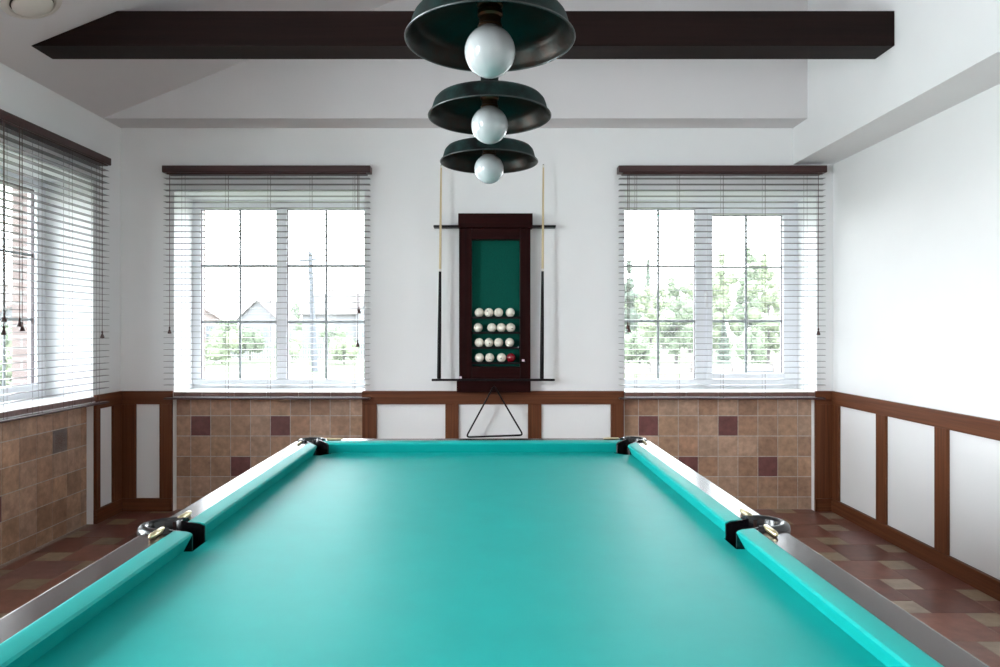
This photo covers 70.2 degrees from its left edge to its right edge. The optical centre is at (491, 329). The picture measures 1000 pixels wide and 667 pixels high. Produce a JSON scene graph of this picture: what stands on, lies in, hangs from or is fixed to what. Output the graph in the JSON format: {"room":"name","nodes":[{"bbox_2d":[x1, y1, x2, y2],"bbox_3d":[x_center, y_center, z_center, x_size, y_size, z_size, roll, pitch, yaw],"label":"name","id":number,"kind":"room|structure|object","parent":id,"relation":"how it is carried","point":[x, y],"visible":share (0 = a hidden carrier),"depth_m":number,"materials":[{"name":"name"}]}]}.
{"room":"games hall","nodes":[
{"label":"games hall","id":0,"kind":"room"},
{"bbox_2d":[0,63,120,523],"bbox_3d":[-2.915,-0.087,1.300,0.410,2.814,8.600,0,0,0],"label":"wall","id":1,"kind":"structure","parent":0,"point":[21,96],"depth_m":4.83,"materials":[{"name":"paint"}]},
{"bbox_2d":[0,407,86,564],"bbox_3d":[-2.758,0.912,4.135,0.014,0.815,1.390,0,0,0],"label":"wall tiles","id":2,"kind":"structure","parent":1,"relation":"attached to","point":[43,459],"depth_m":4.33,"materials":[{"name":"tile"}]},
{"bbox_2d":[0,169,94,418],"bbox_3d":[-2.893,-0.256,4.135,0.403,1.503,1.390,0,0,0],"label":"window","id":3,"kind":"structure","parent":1,"relation":"in","point":[14,409],"depth_m":4.72,"materials":[{"name":"white plastic"}]},
{"bbox_2d":[0,109,110,422],"bbox_3d":[-2.658,-0.341,4.147,0.100,1.684,1.515,0,0,0],"label":"blind","id":4,"kind":"object","parent":3,"relation":"attached to","point":[21,127],"visible":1,"depth_m":4.24,"materials":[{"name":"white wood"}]},
{"bbox_2d":[93,391,121,509],"bbox_3d":[-2.699,0.835,5.000,0.022,0.781,0.336,0,0,0],"label":"wainscot","id":5,"kind":"structure","parent":1,"relation":"attached to","point":[115,398],"depth_m":5.06,"materials":[{"name":"brown wood"}]},
{"bbox_2d":[93,499,121,523],"bbox_3d":[-2.719,1.272,5.000,0.065,0.094,0.336,0,0,0],"label":"baseboard","id":6,"kind":"structure","parent":1,"relation":"attached to","point":[111,509],"depth_m":4.97,"materials":[{"name":"brown wood"}]},
{"bbox_2d":[12,188,204,384],"bbox_3d":[-0.175,-0.404,1.360,6.130,4.647,8.720,0,0,0],"label":"wall","id":7,"kind":"structure","parent":0,"point":[16,342],"depth_m":4.80,"materials":[{"name":"white paint"}]},
{"bbox_2d":[0,0,394,117],"bbox_3d":[-0.260,-2.018,1.200,5.720,1.419,8.800,0,0,0],"label":"ceiling","id":8,"kind":"structure","parent":0,"point":[103,87],"depth_m":4.35,"materials":[{"name":"paint"}]},
{"bbox_2d":[0,0,61,18],"bbox_3d":[-2.301,-1.634,3.553,0.265,0.111,0.266,0,0,43],"label":"ceiling vent","id":9,"kind":"object","parent":8,"relation":"in","point":[22,9],"visible":1,"depth_m":3.56,"materials":[{"name":"beige"}]},
{"bbox_2d":[32,11,893,58],"bbox_3d":[-0.160,-1.645,3.974,4.712,0.191,0.197,0,0,0],"label":"ceiling beam","id":10,"kind":"structure","parent":8,"relation":"attached to","point":[118,34],"depth_m":3.88,"materials":[{"name":"brown wood"}]},
{"bbox_2d":[440,137,537,183],"bbox_3d":[-0.010,-1.461,2.410,0.333,1.930,0.333,0,0,-32],"label":"pendant lamp","id":11,"kind":"object","parent":8,"relation":"hanging from","point":[488,162],"visible":0.76,"depth_m":2.39,"materials":[{"name":"green metal"}]},
{"bbox_2d":[482,150,495,154],"bbox_3d":[-0.010,-0.617,2.410,0.052,0.051,0.052,0,0,0],"label":"socket","id":12,"kind":"object","parent":11,"relation":"attached to","point":[485,152],"depth_m":2.39,"materials":[{"name":"gold metal"}]},
{"bbox_2d":[428,77,550,143],"bbox_3d":[-0.006,-1.465,1.920,0.333,1.923,0.333,0,0,-3],"label":"pendant lamp","id":13,"kind":"object","parent":8,"relation":"hanging from","point":[489,110],"visible":0.94,"depth_m":1.91,"materials":[{"name":"green metal"}]},
{"bbox_2d":[480,96,498,107],"bbox_3d":[-0.006,-0.624,1.920,0.052,0.051,0.052,0,0,0],"label":"socket","id":14,"kind":"object","parent":13,"relation":"attached to","point":[487,101],"depth_m":1.90,"materials":[{"name":"gold metal"}]},
{"bbox_2d":[404,0,575,78],"bbox_3d":[-0.004,-1.460,1.390,0.333,1.932,0.333,0,0,43],"label":"pendant lamp","id":15,"kind":"object","parent":8,"relation":"hanging from","point":[490,39],"visible":1,"depth_m":1.42,"materials":[{"name":"green metal"}]},
{"bbox_2d":[477,1,502,26],"bbox_3d":[-0.004,-0.615,1.390,0.052,0.051,0.052,0,0,0],"label":"socket","id":16,"kind":"object","parent":15,"relation":"attached to","point":[489,13],"depth_m":1.37,"materials":[{"name":"gold metal"}]},
{"bbox_2d":[103,0,806,127],"bbox_3d":[-0.165,-2.101,5.276,5.910,1.253,0.648,0,0,0],"label":"wall","id":17,"kind":"structure","parent":0,"point":[251,93],"depth_m":4.95,"materials":[{"name":"paint"}]},
{"bbox_2d":[121,128,832,510],"bbox_3d":[-0.165,-0.077,5.395,5.910,2.794,0.410,0,0,0],"label":"wall","id":18,"kind":"structure","parent":0,"point":[584,324],"depth_m":5.19,"materials":[{"name":"paint"}]},
{"bbox_2d":[122,391,172,497],"bbox_3d":[-2.519,0.835,5.179,0.382,0.781,0.022,0,0,0],"label":"wainscot","id":19,"kind":"structure","parent":18,"relation":"attached to","point":[130,399],"depth_m":5.17,"materials":[{"name":"brown wood"}]},
{"bbox_2d":[122,498,172,511],"bbox_3d":[-2.519,1.272,5.199,0.382,0.094,0.065,0,0,0],"label":"baseboard","id":20,"kind":"structure","parent":18,"relation":"attached to","point":[128,504],"depth_m":5.17,"materials":[{"name":"brown wood"}]},
{"bbox_2d":[173,200,364,396],"bbox_3d":[-1.625,-0.256,5.373,1.393,1.503,0.403,0,0,0],"label":"window","id":21,"kind":"structure","parent":18,"relation":"in","point":[282,321],"depth_m":5.51,"materials":[{"name":"white plastic"}]},
{"bbox_2d":[162,165,371,399],"bbox_3d":[-1.623,-0.341,5.138,1.498,1.684,0.100,0,0,0],"label":"blind","id":22,"kind":"object","parent":21,"relation":"attached to","point":[171,170],"visible":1,"depth_m":5.12,"materials":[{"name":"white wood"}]},
{"bbox_2d":[177,400,361,508],"bbox_3d":[-1.635,0.912,5.239,1.380,0.815,0.012,0,0,0],"label":"wall tiles","id":23,"kind":"structure","parent":18,"relation":"attached to","point":[218,441],"depth_m":5.23,"materials":[{"name":"tile"}]},
{"bbox_2d":[362,391,623,438],"bbox_3d":[0.007,0.835,5.179,1.905,0.781,0.022,0,0,0],"label":"wainscot","id":24,"kind":"structure","parent":18,"relation":"attached to","point":[451,399],"depth_m":5.17,"materials":[{"name":"brown wood"}]},
{"bbox_2d":[432,213,555,391],"bbox_3d":[0.014,-0.194,5.120,0.890,1.283,0.137,0,0,0],"label":"ball rack","id":25,"kind":"object","parent":18,"relation":"attached to","point":[494,265],"visible":0.99,"depth_m":5.10,"materials":[{"name":"brown wood"}]},
{"bbox_2d":[437,165,441,378],"bbox_3d":[-0.376,-0.418,5.085,0.035,1.531,0.039,0,0,0],"label":"billiard cue","id":26,"kind":"object","parent":25,"relation":"on","point":[440,221],"visible":0.97,"depth_m":5.08,"materials":[{"name":"black"}]},
{"bbox_2d":[474,323,482,331],"bbox_3d":[-0.100,-0.017,5.128,0.066,0.066,0.066,0,0,-45],"label":"ball","id":27,"kind":"object","parent":25,"relation":"on","point":[478,327],"visible":1,"depth_m":5.10,"materials":[{"name":"white plastic"}]},
{"bbox_2d":[475,353,483,361],"bbox_3d":[-0.090,0.199,5.128,0.066,0.066,0.066,0,0,-13],"label":"ball","id":28,"kind":"object","parent":25,"relation":"on","point":[479,357],"visible":1,"depth_m":5.11,"materials":[{"name":"white plastic"}]},
{"bbox_2d":[475,308,483,316],"bbox_3d":[-0.092,-0.126,5.128,0.066,0.066,0.066,0,0,-13],"label":"ball","id":29,"kind":"object","parent":25,"relation":"on","point":[479,312],"visible":1,"depth_m":5.10,"materials":[{"name":"white plastic"}]},
{"bbox_2d":[475,338,483,346],"bbox_3d":[-0.092,0.090,5.128,0.066,0.066,0.066,0,0,21],"label":"ball","id":30,"kind":"object","parent":25,"relation":"on","point":[479,342],"visible":1,"depth_m":5.11,"materials":[{"name":"white plastic"}]},
{"bbox_2d":[484,308,492,316],"bbox_3d":[-0.022,-0.126,5.128,0.066,0.066,0.066,0,0,0],"label":"ball","id":31,"kind":"object","parent":25,"relation":"on","point":[488,312],"visible":1,"depth_m":5.10,"materials":[{"name":"grey plastic"}]},
{"bbox_2d":[484,338,493,346],"bbox_3d":[-0.022,0.090,5.128,0.066,0.066,0.067,0,0,0],"label":"ball","id":32,"kind":"object","parent":25,"relation":"on","point":[488,342],"visible":1,"depth_m":5.10,"materials":[{"name":"grey plastic"}]},
{"bbox_2d":[485,353,493,361],"bbox_3d":[-0.017,0.199,5.128,0.066,0.066,0.066,0,0,0],"label":"ball","id":33,"kind":"object","parent":25,"relation":"on","point":[489,357],"visible":1,"depth_m":5.10,"materials":[{"name":"grey plastic"}]},
{"bbox_2d":[487,323,495,331],"bbox_3d":[-0.001,-0.017,5.128,0.066,0.066,0.066,0,0,-17],"label":"ball","id":34,"kind":"object","parent":25,"relation":"on","point":[491,327],"visible":1,"depth_m":5.11,"materials":[{"name":"white plastic"}]},
{"bbox_2d":[467,386,522,437],"bbox_3d":[0.018,0.584,5.061,0.399,0.367,0.034,0,0,0],"label":"triangle","id":35,"kind":"object","parent":25,"relation":"hanging from","point":[493,387],"visible":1,"depth_m":5.05,"materials":[{"name":"black metal"}]},
{"bbox_2d":[472,362,519,363],"bbox_3d":[0.028,0.237,5.135,0.345,0.016,0.082,0,0,0],"label":"shelf","id":36,"kind":"object","parent":25,"relation":"attached to","point":[472,362],"depth_m":5.09,"materials":[{"name":"black wood"}]},
{"bbox_2d":[472,347,519,348],"bbox_3d":[0.028,0.128,5.135,0.345,0.016,0.082,0,0,0],"label":"shelf","id":37,"kind":"object","parent":25,"relation":"attached to","point":[472,347],"depth_m":5.09,"materials":[{"name":"black wood"}]},
{"bbox_2d":[472,332,519,333],"bbox_3d":[0.028,0.020,5.135,0.345,0.016,0.082,0,0,0],"label":"shelf","id":38,"kind":"object","parent":25,"relation":"attached to","point":[472,332],"depth_m":5.09,"materials":[{"name":"black wood"}]},
{"bbox_2d":[472,317,519,318],"bbox_3d":[0.028,-0.088,5.135,0.345,0.016,0.082,0,0,0],"label":"shelf","id":39,"kind":"object","parent":25,"relation":"attached to","point":[472,317],"depth_m":5.09,"materials":[{"name":"black wood"}]},
{"bbox_2d":[494,338,502,346],"bbox_3d":[0.048,0.090,5.128,0.066,0.066,0.066,0,0,19],"label":"ball","id":40,"kind":"object","parent":25,"relation":"on","point":[498,342],"visible":1,"depth_m":5.10,"materials":[{"name":"white plastic"}]},
{"bbox_2d":[494,308,502,316],"bbox_3d":[0.048,-0.126,5.128,0.066,0.066,0.066,0,0,25],"label":"ball","id":41,"kind":"object","parent":25,"relation":"on","point":[498,312],"visible":1,"depth_m":5.10,"materials":[{"name":"white plastic"}]},
{"bbox_2d":[497,353,505,361],"bbox_3d":[0.068,0.199,5.128,0.066,0.066,0.067,0,0,0],"label":"ball","id":42,"kind":"object","parent":25,"relation":"on","point":[501,357],"visible":1,"depth_m":5.10,"materials":[{"name":"grey plastic"}]},
{"bbox_2d":[497,323,505,331],"bbox_3d":[0.067,-0.017,5.128,0.066,0.066,0.066,0,0,-14],"label":"ball","id":43,"kind":"object","parent":25,"relation":"on","point":[501,327],"visible":1,"depth_m":5.10,"materials":[{"name":"white plastic"}]},
{"bbox_2d":[505,338,513,346],"bbox_3d":[0.127,0.090,5.128,0.066,0.066,0.066,0,0,31],"label":"ball","id":44,"kind":"object","parent":25,"relation":"on","point":[509,342],"visible":1,"depth_m":5.10,"materials":[{"name":"white plastic"}]},
{"bbox_2d":[506,323,514,331],"bbox_3d":[0.135,-0.017,5.128,0.066,0.066,0.066,0,0,0],"label":"ball","id":45,"kind":"object","parent":25,"relation":"on","point":[510,327],"visible":1,"depth_m":5.10,"materials":[{"name":"grey plastic"}]},
{"bbox_2d":[506,308,514,316],"bbox_3d":[0.132,-0.126,5.128,0.066,0.066,0.066,0,0,29],"label":"ball","id":46,"kind":"object","parent":25,"relation":"on","point":[510,312],"visible":1,"depth_m":5.10,"materials":[{"name":"white plastic"}]},
{"bbox_2d":[506,353,514,361],"bbox_3d":[0.136,0.199,5.128,0.066,0.066,0.066,0,0,13],"label":"ball","id":47,"kind":"object","parent":25,"relation":"on","point":[510,357],"visible":1,"depth_m":5.11,"materials":[{"name":"red plastic"}]},
{"bbox_2d":[540,164,543,378],"bbox_3d":[0.358,-0.420,5.085,0.034,1.535,0.039,0,0,0],"label":"billiard cue","id":48,"kind":"object","parent":25,"relation":"on","point":[542,255],"visible":1,"depth_m":5.08,"materials":[{"name":"black"}]},
{"bbox_2d":[625,400,810,508],"bbox_3d":[1.656,0.912,5.239,1.392,0.815,0.012,0,0,0],"label":"wall tiles","id":49,"kind":"structure","parent":18,"relation":"attached to","point":[758,452],"depth_m":5.23,"materials":[{"name":"tile"}]},
{"bbox_2d":[625,200,814,396],"bbox_3d":[1.669,-0.256,5.373,1.402,1.503,0.403,0,0,0],"label":"window","id":50,"kind":"structure","parent":18,"relation":"in","point":[702,320],"depth_m":5.51,"materials":[{"name":"white plastic"}]},
{"bbox_2d":[617,165,826,399],"bbox_3d":[1.659,-0.341,5.138,1.499,1.684,0.100,0,0,0],"label":"blind","id":51,"kind":"object","parent":50,"relation":"attached to","point":[623,170],"visible":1,"depth_m":5.12,"materials":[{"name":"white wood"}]},
{"bbox_2d":[814,391,831,497],"bbox_3d":[2.421,0.835,5.179,0.138,0.781,0.022,0,0,0],"label":"wainscot","id":52,"kind":"structure","parent":18,"relation":"attached to","point":[822,409],"depth_m":5.17,"materials":[{"name":"brown wood"}]},
{"bbox_2d":[814,498,831,511],"bbox_3d":[2.421,1.272,5.199,0.138,0.094,0.065,0,0,0],"label":"baseboard","id":53,"kind":"structure","parent":18,"relation":"attached to","point":[820,504],"depth_m":5.17,"materials":[{"name":"brown wood"}]},
{"bbox_2d":[0,509,999,666],"bbox_3d":[-0.215,1.470,1.300,5.810,0.300,8.600,0,0,0],"label":"floor","id":54,"kind":"structure","parent":0,"point":[963,614],"depth_m":3.92,"materials":[{"name":"tile"}]},
{"bbox_2d":[0,436,989,666],"bbox_3d":[-0.062,0.888,1.712,1.561,0.862,2.773,0,0,-1],"label":"table","id":55,"kind":"object","parent":54,"relation":"on","point":[608,551],"visible":1,"depth_m":1.45,"materials":[{"name":"teal fabric"}]},
{"bbox_2d":[0,531,191,666],"bbox_3d":[-0.715,0.496,1.058,0.044,0.054,1.211,0,0,-1],"label":"cushion","id":56,"kind":"object","parent":55,"relation":"on","point":[45,638],"depth_m":1.26,"materials":[{"name":"teal fabric"}]},
{"bbox_2d":[188,443,316,534],"bbox_3d":[-0.733,0.496,2.349,0.044,0.054,1.211,0,0,-1],"label":"cushion","id":57,"kind":"object","parent":55,"relation":"on","point":[215,518],"depth_m":2.11,"materials":[{"name":"teal fabric"}]},
{"bbox_2d":[324,440,621,452],"bbox_3d":[-0.080,0.496,3.005,1.279,0.054,0.044,0,0,-1],"label":"cushion","id":58,"kind":"object","parent":55,"relation":"on","point":[330,446],"depth_m":2.99,"materials":[{"name":"teal fabric"}]},
{"bbox_2d":[628,442,741,531],"bbox_3d":[0.591,0.496,2.367,0.044,0.054,1.211,0,0,-1],"label":"cushion","id":59,"kind":"object","parent":55,"relation":"on","point":[714,514],"depth_m":2.14,"materials":[{"name":"teal fabric"}]},
{"bbox_2d":[736,528,943,666],"bbox_3d":[0.609,0.496,1.076,0.044,0.054,1.211,0,0,-1],"label":"cushion","id":60,"kind":"object","parent":55,"relation":"on","point":[872,639],"depth_m":1.25,"materials":[{"name":"teal fabric"}]},
{"bbox_2d":[793,0,999,164],"bbox_3d":[2.344,-1.968,1.095,0.293,1.519,8.190,0,0,0],"label":"wall","id":61,"kind":"structure","parent":0,"point":[944,54],"depth_m":3.88,"materials":[{"name":"paint"}]},
{"bbox_2d":[833,84,999,579],"bbox_3d":[2.640,-0.704,1.300,0.300,4.047,8.600,0,0,0],"label":"wall","id":62,"kind":"structure","parent":0,"point":[916,211],"depth_m":4.08,"materials":[{"name":"paint"}]},
{"bbox_2d":[831,499,999,600],"bbox_3d":[2.478,1.272,1.084,0.024,0.094,8.168,0,0,0],"label":"baseboard","id":63,"kind":"structure","parent":62,"relation":"attached to","point":[981,581],"depth_m":4.06,"materials":[{"name":"brown wood"}]},
{"bbox_2d":[832,391,999,554],"bbox_3d":[2.479,0.835,1.084,0.022,0.781,8.168,0,0,0],"label":"wainscot","id":64,"kind":"structure","parent":62,"relation":"attached to","point":[942,421],"depth_m":4.13,"materials":[{"name":"brown wood"}]},
{"label":"outside","id":65,"kind":"structure","parent":0,"visible":0},
{"bbox_2d":[6,336,779,385],"bbox_3d":[0.000,2.020,80.000,280.000,0.200,280.000,0,0,0],"label":"lawn","id":66,"kind":"structure","parent":65,"point":[210,373],"depth_m":35.46,"materials":[{"name":"green plant"}]},
{"bbox_2d":[0,339,11,386],"bbox_3d":[-15.829,1.024,22.570,3.524,1.792,2.583,0,0,33],"label":"shrub","id":67,"kind":"object","parent":66,"relation":"on","point":[8,350],"visible":0.25,"depth_m":21.72,"materials":[{"name":"green plant"}]},
{"bbox_2d":[0,283,11,327],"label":"window","id":68,"kind":"structure","parent":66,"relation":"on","point":[8,296],"depth_m":45.21,"materials":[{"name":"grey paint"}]},
{"bbox_2d":[0,321,11,344],"bbox_3d":[-19.208,0.743,29.034,4.298,2.354,3.367,0,0,18],"label":"shrub","id":69,"kind":"object","parent":66,"relation":"on","point":[8,328],"visible":0.04,"depth_m":27.76,"materials":[{"name":"green plant"}]},
{"bbox_2d":[205,309,222,342],"bbox_3d":[-31.400,-0.680,74.000,7.400,5.200,9.800,0,0,-29],"label":"house","id":70,"kind":"structure","parent":66,"relation":"on","point":[209,316],"depth_m":70.64,"materials":[{"name":"grey paint"}]},
{"bbox_2d":[205,325,244,364],"bbox_3d":[-15.094,0.854,39.797,2.629,2.264,1.671,0,0,0],"label":"shrub","id":71,"kind":"object","parent":66,"relation":"on","point":[218,333],"visible":0.75,"depth_m":39.49,"materials":[{"name":"green plant"}]},
{"bbox_2d":[209,318,246,353],"bbox_3d":[-18.944,0.681,51.992,3.071,3.122,2.567,0,0,-38],"label":"tree","id":72,"kind":"object","parent":66,"relation":"on","point":[219,326],"visible":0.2,"depth_m":51.54,"materials":[{"name":"green plant"}]},
{"bbox_2d":[232,324,268,360],"bbox_3d":[-14.642,0.790,42.970,2.313,2.260,1.629,0,0,0],"label":"shrub","id":73,"kind":"object","parent":66,"relation":"on","point":[248,332],"visible":0.6,"depth_m":42.53,"materials":[{"name":"green plant"}]},
{"bbox_2d":[235,297,298,342],"bbox_3d":[-32.300,-1.480,102.400,6.800,6.800,5.800,0,0,14],"label":"house","id":74,"kind":"structure","parent":66,"relation":"on","point":[268,329],"depth_m":100.00,"materials":[{"name":"grey paint"}]},
{"bbox_2d":[273,328,304,362],"bbox_3d":[-12.032,0.888,42.116,1.750,2.064,1.396,0,0,0],"label":"shrub","id":75,"kind":"object","parent":66,"relation":"on","point":[296,334],"visible":0.41,"depth_m":41.97,"materials":[{"name":"green plant"}]},
{"bbox_2d":[290,301,301,332],"bbox_3d":[-30.598,-1.313,110.029,3.029,6.473,2.846,0,0,0],"label":"tree","id":76,"kind":"object","parent":66,"relation":"on","point":[294,312],"visible":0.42,"depth_m":109.72,"materials":[{"name":"green plant"}]},
{"bbox_2d":[230,345,363,357],"bbox_3d":[-12.500,1.420,47.020,11.400,0.900,0.060,0,0,0],"label":"fence","id":77,"kind":"object","parent":66,"relation":"on","point":[269,347],"visible":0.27,"depth_m":46.98,"materials":[{"name":"grey paint"}]},
{"bbox_2d":[299,252,320,371],"bbox_3d":[-8.432,-0.852,33.000,1.002,5.556,0.285,0,0,0],"label":"utility pole","id":78,"kind":"object","parent":66,"relation":"on","point":[315,364],"visible":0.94,"depth_m":32.91,"materials":[{"name":"concrete"}]},
{"bbox_2d":[298,289,363,344],"bbox_3d":[-20.500,-1.880,98.000,9.300,7.600,7.800,0,0,21],"label":"house","id":79,"kind":"structure","parent":66,"relation":"on","point":[333,314],"depth_m":95.21,"materials":[{"name":"grey paint"}]},
{"bbox_2d":[316,323,347,359],"bbox_3d":[-10.286,0.662,45.943,1.880,2.516,1.885,0,0,-40],"label":"shrub","id":80,"kind":"object","parent":66,"relation":"on","point":[334,331],"visible":0.44,"depth_m":45.67,"materials":[{"name":"green plant"}]},
{"bbox_2d":[328,335,359,363],"bbox_3d":[-8.373,1.089,39.980,1.976,1.663,1.327,0,0,9],"label":"shrub","id":81,"kind":"object","parent":66,"relation":"on","point":[346,340],"visible":0.85,"depth_m":39.72,"materials":[{"name":"green plant"}]},
{"bbox_2d":[625,258,642,360],"bbox_3d":[8.802,-1.311,44.147,1.834,6.465,2.244,0,0,45],"label":"tree","id":82,"kind":"object","parent":66,"relation":"on","point":[630,281],"visible":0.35,"depth_m":43.66,"materials":[{"name":"green plant"}]},
{"bbox_2d":[625,328,663,363],"bbox_3d":[7.028,0.902,33.952,2.189,2.036,1.715,0,0,0],"label":"shrub","id":83,"kind":"object","parent":66,"relation":"on","point":[627,340],"visible":0.66,"depth_m":33.56,"materials":[{"name":"green plant"}]},
{"bbox_2d":[641,257,661,348],"bbox_3d":[11.406,-1.704,52.003,2.116,7.247,1.950,0,0,0],"label":"tree","id":84,"kind":"object","parent":66,"relation":"on","point":[648,275],"visible":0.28,"depth_m":51.91,"materials":[{"name":"green plant"}]},
{"bbox_2d":[635,283,668,359],"bbox_3d":[8.262,-0.254,37.058,2.076,4.354,1.873,0,0,-38],"label":"tree","id":85,"kind":"object","parent":66,"relation":"on","point":[648,329],"visible":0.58,"depth_m":36.66,"materials":[{"name":"green plant"}]},
{"bbox_2d":[652,285,674,348],"bbox_3d":[17.517,-1.345,72.184,5.394,6.538,3.793,0,0,16],"label":"tree","id":86,"kind":"object","parent":66,"relation":"on","point":[661,293],"visible":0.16,"depth_m":71.59,"materials":[{"name":"green plant"}]},
{"bbox_2d":[655,274,692,363],"bbox_3d":[10.269,-0.616,39.857,2.409,5.078,2.402,0,0,3],"label":"tree","id":87,"kind":"object","parent":66,"relation":"on","point":[675,329],"visible":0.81,"depth_m":39.65,"materials":[{"name":"green plant"}]},
{"bbox_2d":[671,280,692,352],"bbox_3d":[16.782,-1.216,59.840,3.014,6.278,3.180,0,0,-34],"label":"tree","id":88,"kind":"object","parent":66,"relation":"on","point":[688,293],"visible":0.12,"depth_m":59.83,"materials":[{"name":"green plant"}]},
{"bbox_2d":[682,297,714,351],"bbox_3d":[13.309,-0.321,46.015,2.341,4.487,1.977,0,0,14],"label":"tree","id":89,"kind":"object","parent":66,"relation":"on","point":[690,327],"visible":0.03,"depth_m":45.60,"materials":[{"name":"green plant"}]},
{"bbox_2d":[625,359,779,373],"bbox_3d":[9.000,1.615,31.500,11.220,0.610,0.420,0,0,0],"label":"fence","id":90,"kind":"object","parent":66,"relation":"on","point":[652,364],"visible":0.33,"depth_m":31.45,"materials":[{"name":"grey"}]},
{"bbox_2d":[715,316,731,363],"bbox_3d":[11.397,0.573,35.013,0.979,2.694,1.008,0,0,36],"label":"tree","id":91,"kind":"object","parent":66,"relation":"on","point":[720,352],"visible":0.71,"depth_m":34.87,"materials":[{"name":"green plant"}]},
{"bbox_2d":[713,271,734,329],"bbox_3d":[24.140,-2.199,75.989,3.735,8.245,4.114,0,0,10],"label":"tree","id":92,"kind":"object","parent":66,"relation":"on","point":[715,274],"visible":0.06,"depth_m":74.84,"materials":[{"name":"green plant"}]},
{"bbox_2d":[713,250,742,350],"bbox_3d":[13.184,-1.382,41.041,2.541,6.608,2.060,0,0,-38],"label":"tree","id":93,"kind":"object","parent":66,"relation":"on","point":[735,327],"visible":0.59,"depth_m":40.66,"materials":[{"name":"green plant"}]},
{"bbox_2d":[729,245,765,359],"bbox_3d":[16.006,-1.801,44.990,2.325,7.446,2.630,0,0,3],"label":"tree","id":94,"kind":"object","parent":66,"relation":"on","point":[751,273],"visible":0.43,"depth_m":44.48,"materials":[{"name":"green plant"}]},
{"bbox_2d":[734,326,766,363],"bbox_3d":[12.736,0.830,34.978,1.621,2.181,1.270,0,0,0],"label":"shrub","id":95,"kind":"object","parent":66,"relation":"on","point":[758,333],"visible":0.79,"depth_m":34.80,"materials":[{"name":"green plant"}]},
{"bbox_2d":[742,264,772,329],"bbox_3d":[24.362,-2.125,65.952,3.698,8.096,3.616,0,0,-12],"label":"tree","id":96,"kind":"object","parent":66,"relation":"on","point":[763,305],"visible":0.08,"depth_m":65.28,"materials":[{"name":"green plant"}]},
{"bbox_2d":[743,251,779,363],"bbox_3d":[15.524,-1.277,40.020,2.477,6.399,2.525,0,0,-32],"label":"tree","id":97,"kind":"object","parent":66,"relation":"on","point":[773,328],"visible":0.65,"depth_m":39.78,"materials":[{"name":"green plant"}]},
{"bbox_2d":[767,283,779,352],"bbox_3d":[22.204,-1.227,54.311,3.250,6.300,3.148,0,0,0],"label":"tree","id":98,"kind":"object","parent":66,"relation":"on","point":[775,311],"visible":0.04,"depth_m":53.89,"materials":[{"name":"green plant"}]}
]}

